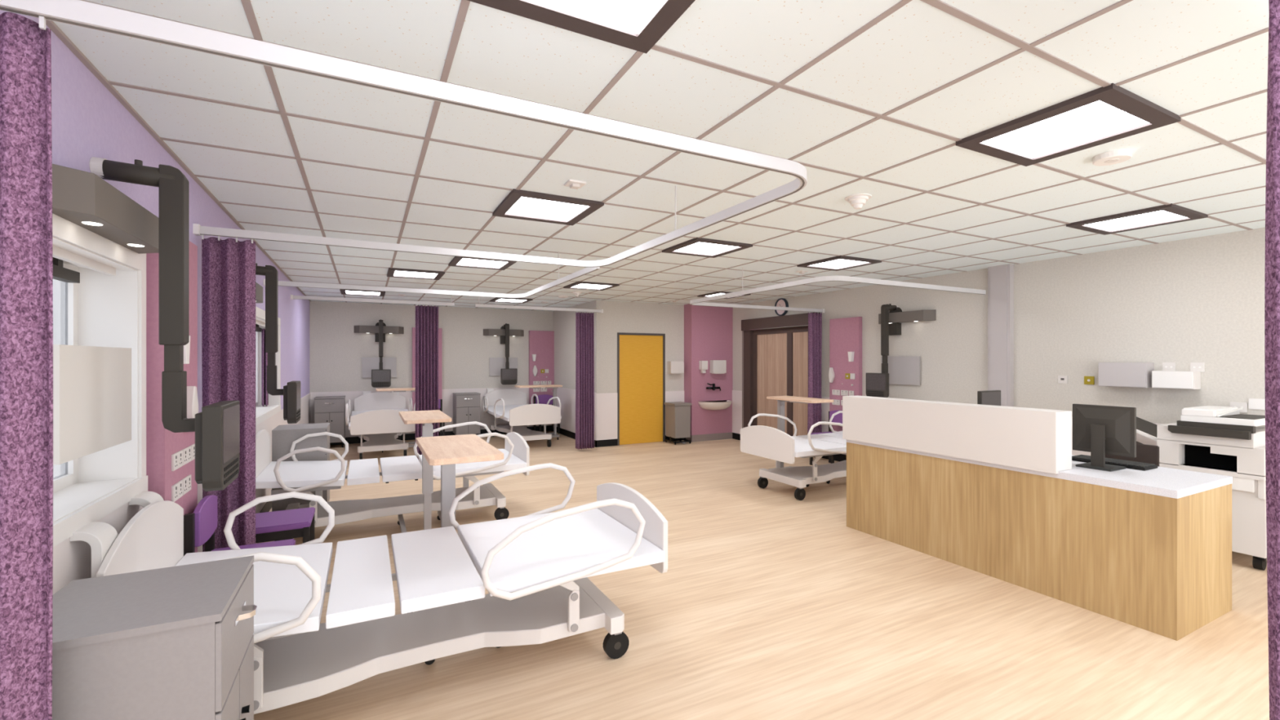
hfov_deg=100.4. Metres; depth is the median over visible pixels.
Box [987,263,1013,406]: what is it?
column
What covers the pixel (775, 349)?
door
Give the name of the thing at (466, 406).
locker
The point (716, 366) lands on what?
dispenser
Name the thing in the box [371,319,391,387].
terminal
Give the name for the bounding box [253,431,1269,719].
floor
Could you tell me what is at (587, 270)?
rail
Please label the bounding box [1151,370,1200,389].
paper holder
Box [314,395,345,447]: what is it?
locker
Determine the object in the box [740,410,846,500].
hospital bed
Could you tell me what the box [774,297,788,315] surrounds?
wall clock
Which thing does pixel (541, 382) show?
socket
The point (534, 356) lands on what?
dispenser
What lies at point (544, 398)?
chair
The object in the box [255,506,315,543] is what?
chair
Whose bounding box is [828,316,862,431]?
panel
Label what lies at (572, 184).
ceiling sensor
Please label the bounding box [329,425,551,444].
baseboard
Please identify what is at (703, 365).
soap dispenser
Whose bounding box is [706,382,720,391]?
mixer tap
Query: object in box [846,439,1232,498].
countertop
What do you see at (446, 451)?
table
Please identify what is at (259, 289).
light
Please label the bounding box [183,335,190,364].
dispenser
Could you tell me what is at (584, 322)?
privacy curtain
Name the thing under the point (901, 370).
notice board
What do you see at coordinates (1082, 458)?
keyboard
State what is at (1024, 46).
grid
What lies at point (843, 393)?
socket
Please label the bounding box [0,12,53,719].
privacy curtain
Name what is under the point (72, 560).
trim
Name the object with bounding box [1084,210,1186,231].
diffuser
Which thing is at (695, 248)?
diffuser
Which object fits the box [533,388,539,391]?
socket
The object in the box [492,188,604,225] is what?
recessed light
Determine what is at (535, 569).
hospital bed
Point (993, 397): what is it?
computer monitor
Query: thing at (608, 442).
baseboard
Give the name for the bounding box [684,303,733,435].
wall
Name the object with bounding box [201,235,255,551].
privacy curtain
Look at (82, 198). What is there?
light
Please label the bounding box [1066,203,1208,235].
recessed light
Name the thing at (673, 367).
dispenser
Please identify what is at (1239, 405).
power socket
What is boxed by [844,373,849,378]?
switch
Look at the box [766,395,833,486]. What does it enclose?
table
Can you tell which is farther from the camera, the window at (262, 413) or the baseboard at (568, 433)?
the baseboard at (568, 433)
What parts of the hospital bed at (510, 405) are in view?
rail, rail, mattress, mattress, headboard, backrest, plate, mattress, rail, footboard, lift arm, rail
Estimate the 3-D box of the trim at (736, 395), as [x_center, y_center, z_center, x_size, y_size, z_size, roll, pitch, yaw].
[4.261,1.050,6.240,0.012,0.900,10.400,0,0,-27]
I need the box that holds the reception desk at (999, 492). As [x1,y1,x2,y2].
[842,395,1232,640]
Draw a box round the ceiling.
[53,0,1269,311]
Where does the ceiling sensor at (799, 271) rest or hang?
attached to the ceiling
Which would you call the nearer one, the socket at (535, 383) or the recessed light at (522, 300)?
the recessed light at (522, 300)
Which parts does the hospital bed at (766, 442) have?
footboard, rail, lift arm, plate, lift arm, mattress, mattress, under frame, rail, mattress, rail, backrest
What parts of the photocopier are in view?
control panel, tray drawer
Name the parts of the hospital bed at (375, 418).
rail, rail, backrest, headboard, footboard, plate, rail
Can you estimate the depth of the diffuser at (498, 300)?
9.83 m
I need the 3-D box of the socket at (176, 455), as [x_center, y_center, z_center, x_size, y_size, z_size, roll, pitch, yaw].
[-2.344,0.509,2.702,0.009,0.082,0.150,0,0,-27]
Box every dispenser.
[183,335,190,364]
[532,354,536,360]
[666,361,684,373]
[698,360,707,373]
[709,360,726,373]
[848,351,854,361]
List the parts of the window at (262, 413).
frame, sill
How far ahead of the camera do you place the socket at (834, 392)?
8.38 m
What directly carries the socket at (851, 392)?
attached to the panel at (845, 373)
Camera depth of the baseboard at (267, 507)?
5.53 m
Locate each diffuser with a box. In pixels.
[345,290,380,295]
[393,271,437,278]
[457,257,506,267]
[496,298,524,302]
[505,196,587,221]
[531,0,665,33]
[572,284,609,288]
[674,242,739,255]
[809,258,867,268]
[982,100,1149,157]
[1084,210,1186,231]
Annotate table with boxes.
[375,387,415,452]
[397,409,451,533]
[415,434,503,664]
[515,384,562,439]
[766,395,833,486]
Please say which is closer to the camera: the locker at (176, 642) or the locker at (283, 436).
the locker at (176, 642)
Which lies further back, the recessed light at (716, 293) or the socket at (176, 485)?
the recessed light at (716, 293)
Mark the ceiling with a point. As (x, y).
(919, 48)
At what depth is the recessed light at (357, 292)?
8.64 m
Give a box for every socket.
[171,449,182,471]
[171,480,182,502]
[182,445,191,465]
[182,474,191,495]
[191,444,195,460]
[533,381,539,385]
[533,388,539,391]
[540,381,546,384]
[540,388,546,391]
[831,389,839,395]
[831,399,839,404]
[840,390,848,395]
[848,390,853,395]
[1057,375,1067,383]
[1162,362,1175,370]
[1190,362,1204,372]
[1230,401,1247,413]
[1248,398,1265,409]
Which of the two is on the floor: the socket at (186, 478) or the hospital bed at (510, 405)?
the hospital bed at (510, 405)
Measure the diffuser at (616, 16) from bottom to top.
0.006 m
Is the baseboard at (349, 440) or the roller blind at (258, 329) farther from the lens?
the baseboard at (349, 440)
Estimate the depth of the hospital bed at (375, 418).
8.60 m
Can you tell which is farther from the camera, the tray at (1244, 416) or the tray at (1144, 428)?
the tray at (1144, 428)
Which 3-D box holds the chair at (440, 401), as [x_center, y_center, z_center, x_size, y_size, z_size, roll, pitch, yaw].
[-4.143,1.183,10.590,0.456,0.835,0.445,0,0,-27]
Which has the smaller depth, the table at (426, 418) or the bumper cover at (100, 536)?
the bumper cover at (100, 536)
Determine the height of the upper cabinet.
0.235 m
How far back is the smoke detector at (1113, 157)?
2.84 m
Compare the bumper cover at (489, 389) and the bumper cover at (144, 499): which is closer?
the bumper cover at (144, 499)
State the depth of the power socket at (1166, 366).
4.96 m
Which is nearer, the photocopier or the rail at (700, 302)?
the photocopier
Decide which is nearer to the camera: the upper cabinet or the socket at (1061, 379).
the upper cabinet
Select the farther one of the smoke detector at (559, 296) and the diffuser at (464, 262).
the smoke detector at (559, 296)
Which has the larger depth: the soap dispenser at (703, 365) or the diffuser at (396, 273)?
the soap dispenser at (703, 365)
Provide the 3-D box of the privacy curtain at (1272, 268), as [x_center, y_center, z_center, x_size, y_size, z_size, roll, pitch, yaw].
[1.459,0.396,1.156,0.512,2.324,0.071,0,0,-27]
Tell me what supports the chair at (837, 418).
on the floor
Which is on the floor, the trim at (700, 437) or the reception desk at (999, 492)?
the reception desk at (999, 492)
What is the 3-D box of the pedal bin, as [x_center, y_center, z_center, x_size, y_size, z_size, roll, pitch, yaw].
[0.743,1.212,10.273,0.380,0.775,0.450,0,0,-27]
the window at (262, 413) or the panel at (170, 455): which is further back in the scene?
the window at (262, 413)
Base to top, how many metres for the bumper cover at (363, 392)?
0.200 m
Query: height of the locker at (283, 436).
0.920 m
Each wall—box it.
[0,9,309,413]
[309,300,553,393]
[553,301,593,389]
[593,299,684,393]
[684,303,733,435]
[733,227,1265,426]
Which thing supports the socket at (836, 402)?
attached to the panel at (845, 373)
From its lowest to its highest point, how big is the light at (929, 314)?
0.142 m
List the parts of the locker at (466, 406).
door, drawer, door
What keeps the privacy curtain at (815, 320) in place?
hanging from the rail at (700, 302)
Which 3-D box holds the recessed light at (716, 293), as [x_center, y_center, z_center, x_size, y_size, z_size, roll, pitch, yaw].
[1.409,-1.092,8.985,0.636,0.022,0.636,0,0,-27]
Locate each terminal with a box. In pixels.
[89,156,239,491]
[255,262,300,423]
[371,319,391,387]
[500,323,517,384]
[866,303,902,397]
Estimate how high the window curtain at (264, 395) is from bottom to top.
0.910 m
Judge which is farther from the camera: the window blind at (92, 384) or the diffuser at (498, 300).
the diffuser at (498, 300)
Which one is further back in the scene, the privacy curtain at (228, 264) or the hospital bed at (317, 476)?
the hospital bed at (317, 476)
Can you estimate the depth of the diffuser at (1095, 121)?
2.54 m
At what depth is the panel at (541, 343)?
11.85 m
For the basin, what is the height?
0.180 m
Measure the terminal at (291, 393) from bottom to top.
1.303 m
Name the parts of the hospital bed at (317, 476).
headboard, backrest, under frame, rail, lift arm, lift arm, rail, mattress, plate, mattress, rail, lift arm, under frame, lift arm, mattress, rail, footboard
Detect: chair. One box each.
[183,494,295,555]
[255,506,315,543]
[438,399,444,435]
[533,394,559,433]
[809,409,842,465]
[1105,443,1159,466]
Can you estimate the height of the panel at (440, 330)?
2.090 m
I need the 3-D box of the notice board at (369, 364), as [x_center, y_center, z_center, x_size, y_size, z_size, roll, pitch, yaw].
[-5.092,0.145,10.424,0.600,0.390,0.042,0,0,-27]
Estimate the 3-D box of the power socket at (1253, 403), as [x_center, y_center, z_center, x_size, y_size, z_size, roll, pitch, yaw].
[5.173,0.370,4.466,0.015,0.090,0.105,0,0,-27]
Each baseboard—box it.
[259,501,271,512]
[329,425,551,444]
[556,426,596,447]
[595,435,684,447]
[732,432,846,462]
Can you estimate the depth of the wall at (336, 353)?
10.66 m
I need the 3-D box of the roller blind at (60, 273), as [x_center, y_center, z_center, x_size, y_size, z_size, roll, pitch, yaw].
[-1.903,-0.366,1.411,0.135,0.083,2.050,0,0,-27]
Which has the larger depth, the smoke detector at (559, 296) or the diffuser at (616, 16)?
the smoke detector at (559, 296)
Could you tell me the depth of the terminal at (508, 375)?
11.24 m
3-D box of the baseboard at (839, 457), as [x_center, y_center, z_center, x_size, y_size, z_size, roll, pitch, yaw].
[4.259,1.538,6.239,0.018,0.125,10.400,0,0,-27]
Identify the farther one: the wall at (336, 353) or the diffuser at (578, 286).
the wall at (336, 353)
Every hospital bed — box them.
[96,462,667,714]
[255,421,529,541]
[345,391,415,459]
[482,388,561,447]
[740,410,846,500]
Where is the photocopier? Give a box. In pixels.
[1136,405,1266,570]
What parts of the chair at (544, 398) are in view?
leg, backrest, leg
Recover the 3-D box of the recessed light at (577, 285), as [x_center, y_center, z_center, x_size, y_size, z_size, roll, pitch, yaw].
[-0.725,-1.092,7.887,0.636,0.022,0.636,0,0,-27]
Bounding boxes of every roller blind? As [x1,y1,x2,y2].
[52,244,115,283]
[255,320,265,332]
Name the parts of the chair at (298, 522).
seat frame, leg, leg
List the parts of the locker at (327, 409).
door, drawer, door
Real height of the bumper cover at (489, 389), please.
0.200 m
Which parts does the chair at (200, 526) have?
leg, backrest, leg, seat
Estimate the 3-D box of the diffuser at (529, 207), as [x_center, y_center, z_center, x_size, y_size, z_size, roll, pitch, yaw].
[-0.679,-1.094,3.862,0.490,0.006,0.490,0,0,-27]
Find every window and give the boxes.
[52,213,147,546]
[255,306,280,426]
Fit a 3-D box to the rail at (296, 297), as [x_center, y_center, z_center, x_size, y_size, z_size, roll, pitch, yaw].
[-3.887,-0.974,7.897,2.168,0.259,0.060,0,0,-27]
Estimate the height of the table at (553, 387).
1.092 m
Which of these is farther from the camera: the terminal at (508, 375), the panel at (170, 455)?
the terminal at (508, 375)
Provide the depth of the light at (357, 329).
10.32 m
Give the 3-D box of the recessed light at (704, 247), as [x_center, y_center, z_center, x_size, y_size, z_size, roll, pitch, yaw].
[0.647,-1.092,5.219,0.636,0.022,0.636,0,0,-27]
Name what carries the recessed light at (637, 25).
in the ceiling
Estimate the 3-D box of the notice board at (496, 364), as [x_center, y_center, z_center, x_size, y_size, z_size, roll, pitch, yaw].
[-2.949,0.145,11.527,0.600,0.390,0.042,0,0,-27]
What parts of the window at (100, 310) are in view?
frame, sill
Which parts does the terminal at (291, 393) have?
wall arm, post, drop post, mount plate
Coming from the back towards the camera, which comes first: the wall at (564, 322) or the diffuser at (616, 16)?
the wall at (564, 322)
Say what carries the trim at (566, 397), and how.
attached to the wall at (564, 322)
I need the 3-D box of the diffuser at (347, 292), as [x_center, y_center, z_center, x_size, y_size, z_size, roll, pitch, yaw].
[-4.490,-1.094,8.649,0.490,0.006,0.490,0,0,-27]
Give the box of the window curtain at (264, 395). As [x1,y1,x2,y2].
[261,327,268,406]
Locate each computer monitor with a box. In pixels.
[977,390,1000,405]
[1072,404,1136,471]
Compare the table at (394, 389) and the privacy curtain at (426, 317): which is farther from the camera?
the table at (394, 389)
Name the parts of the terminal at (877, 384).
post, drop post, wall arm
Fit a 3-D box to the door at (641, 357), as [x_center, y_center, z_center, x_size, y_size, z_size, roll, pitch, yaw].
[0.010,0.542,10.266,1.030,2.115,0.112,0,0,-27]
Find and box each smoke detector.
[558,295,568,297]
[571,291,582,296]
[844,193,871,209]
[1092,149,1132,165]
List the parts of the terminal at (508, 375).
drop post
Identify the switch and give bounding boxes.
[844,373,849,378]
[1084,376,1094,384]
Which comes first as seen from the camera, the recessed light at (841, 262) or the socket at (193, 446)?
the socket at (193, 446)
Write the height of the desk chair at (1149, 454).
0.955 m
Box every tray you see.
[1136,417,1157,440]
[1219,413,1265,419]
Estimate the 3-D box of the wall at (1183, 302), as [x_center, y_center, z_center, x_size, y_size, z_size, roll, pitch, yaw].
[4.235,0.248,6.469,0.150,2.703,10.830,0,0,-27]
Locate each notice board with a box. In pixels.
[362,357,396,377]
[489,357,517,376]
[880,355,919,385]
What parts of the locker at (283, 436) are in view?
door, drawer, door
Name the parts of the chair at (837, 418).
leg, seat, leg, leg, backrest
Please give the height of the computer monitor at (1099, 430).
0.428 m
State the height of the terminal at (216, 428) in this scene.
1.303 m
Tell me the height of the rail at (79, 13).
0.341 m
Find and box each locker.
[52,555,257,719]
[271,422,329,511]
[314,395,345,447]
[453,392,480,435]
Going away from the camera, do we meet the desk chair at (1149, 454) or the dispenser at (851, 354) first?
the desk chair at (1149, 454)
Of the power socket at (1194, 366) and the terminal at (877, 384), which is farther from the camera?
the terminal at (877, 384)
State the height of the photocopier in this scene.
1.205 m
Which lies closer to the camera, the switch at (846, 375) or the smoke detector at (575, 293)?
the switch at (846, 375)
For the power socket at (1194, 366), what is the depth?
4.78 m
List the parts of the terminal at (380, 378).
drop post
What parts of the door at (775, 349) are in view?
rail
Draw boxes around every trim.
[45,19,311,301]
[53,393,310,594]
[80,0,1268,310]
[310,387,551,437]
[556,386,596,439]
[596,391,684,439]
[685,431,732,442]
[732,390,1164,455]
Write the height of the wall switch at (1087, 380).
0.085 m
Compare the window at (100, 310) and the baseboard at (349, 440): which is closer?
the window at (100, 310)
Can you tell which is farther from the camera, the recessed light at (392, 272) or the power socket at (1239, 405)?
the recessed light at (392, 272)
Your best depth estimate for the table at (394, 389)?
9.40 m
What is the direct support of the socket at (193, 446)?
attached to the panel at (170, 455)
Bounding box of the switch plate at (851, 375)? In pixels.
[849,373,854,378]
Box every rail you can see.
[0,0,807,266]
[263,251,599,297]
[290,289,454,306]
[475,303,603,312]
[689,267,986,312]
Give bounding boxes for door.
[617,332,665,445]
[741,312,820,435]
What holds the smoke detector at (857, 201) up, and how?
attached to the ceiling
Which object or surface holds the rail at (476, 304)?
hanging from the ceiling
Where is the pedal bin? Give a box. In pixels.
[664,401,691,444]
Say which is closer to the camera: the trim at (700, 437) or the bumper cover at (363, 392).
the bumper cover at (363, 392)
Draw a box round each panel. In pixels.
[146,240,198,552]
[412,327,442,431]
[528,330,554,425]
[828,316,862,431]
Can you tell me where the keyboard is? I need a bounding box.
[1071,454,1157,471]
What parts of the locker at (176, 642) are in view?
door, drawer, handle, door, knob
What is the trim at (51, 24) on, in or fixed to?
attached to the wall at (88, 122)
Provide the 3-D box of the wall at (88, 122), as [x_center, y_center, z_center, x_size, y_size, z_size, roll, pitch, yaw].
[-3.323,0.248,4.138,0.275,2.703,13.600,0,0,-27]
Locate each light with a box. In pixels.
[52,164,159,253]
[255,282,262,302]
[339,288,385,296]
[354,325,404,333]
[386,267,444,279]
[448,256,517,270]
[467,0,695,53]
[483,328,524,336]
[489,297,533,303]
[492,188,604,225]
[563,280,619,290]
[662,237,752,257]
[697,291,751,298]
[796,255,881,271]
[878,309,936,324]
[955,83,1180,166]
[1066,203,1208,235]
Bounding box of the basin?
[697,400,732,409]
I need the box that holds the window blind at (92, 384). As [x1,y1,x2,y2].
[53,344,131,465]
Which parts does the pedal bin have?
lid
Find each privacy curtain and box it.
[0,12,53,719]
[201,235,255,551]
[415,304,438,459]
[575,311,594,448]
[807,311,822,433]
[1264,0,1279,719]
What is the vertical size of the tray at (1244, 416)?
0.006 m
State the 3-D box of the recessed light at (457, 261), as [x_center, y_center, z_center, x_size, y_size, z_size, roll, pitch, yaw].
[-1.777,-1.092,5.996,0.636,0.022,0.636,0,0,-27]
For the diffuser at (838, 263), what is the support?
attached to the recessed light at (841, 262)
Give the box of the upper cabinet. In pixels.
[1098,362,1153,387]
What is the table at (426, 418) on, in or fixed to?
on the floor
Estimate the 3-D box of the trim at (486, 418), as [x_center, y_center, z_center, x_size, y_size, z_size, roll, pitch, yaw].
[-4.048,1.050,10.978,4.671,0.900,0.012,0,0,-27]
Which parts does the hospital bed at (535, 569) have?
headboard, backrest, lift arm, rail, rail, under frame, mattress, under frame, plate, mattress, rail, mattress, rail, lift arm, footboard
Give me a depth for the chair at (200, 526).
2.91 m
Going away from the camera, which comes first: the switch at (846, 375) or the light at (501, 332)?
the switch at (846, 375)
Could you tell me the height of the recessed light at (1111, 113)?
0.022 m
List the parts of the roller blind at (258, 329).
rail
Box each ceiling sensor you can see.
[564,178,586,189]
[795,270,808,273]
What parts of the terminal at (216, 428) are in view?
wall arm, post, drop post, mount plate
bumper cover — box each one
[69,521,117,577]
[128,491,163,507]
[362,391,370,395]
[486,387,493,393]
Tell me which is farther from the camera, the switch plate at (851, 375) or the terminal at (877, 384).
the switch plate at (851, 375)

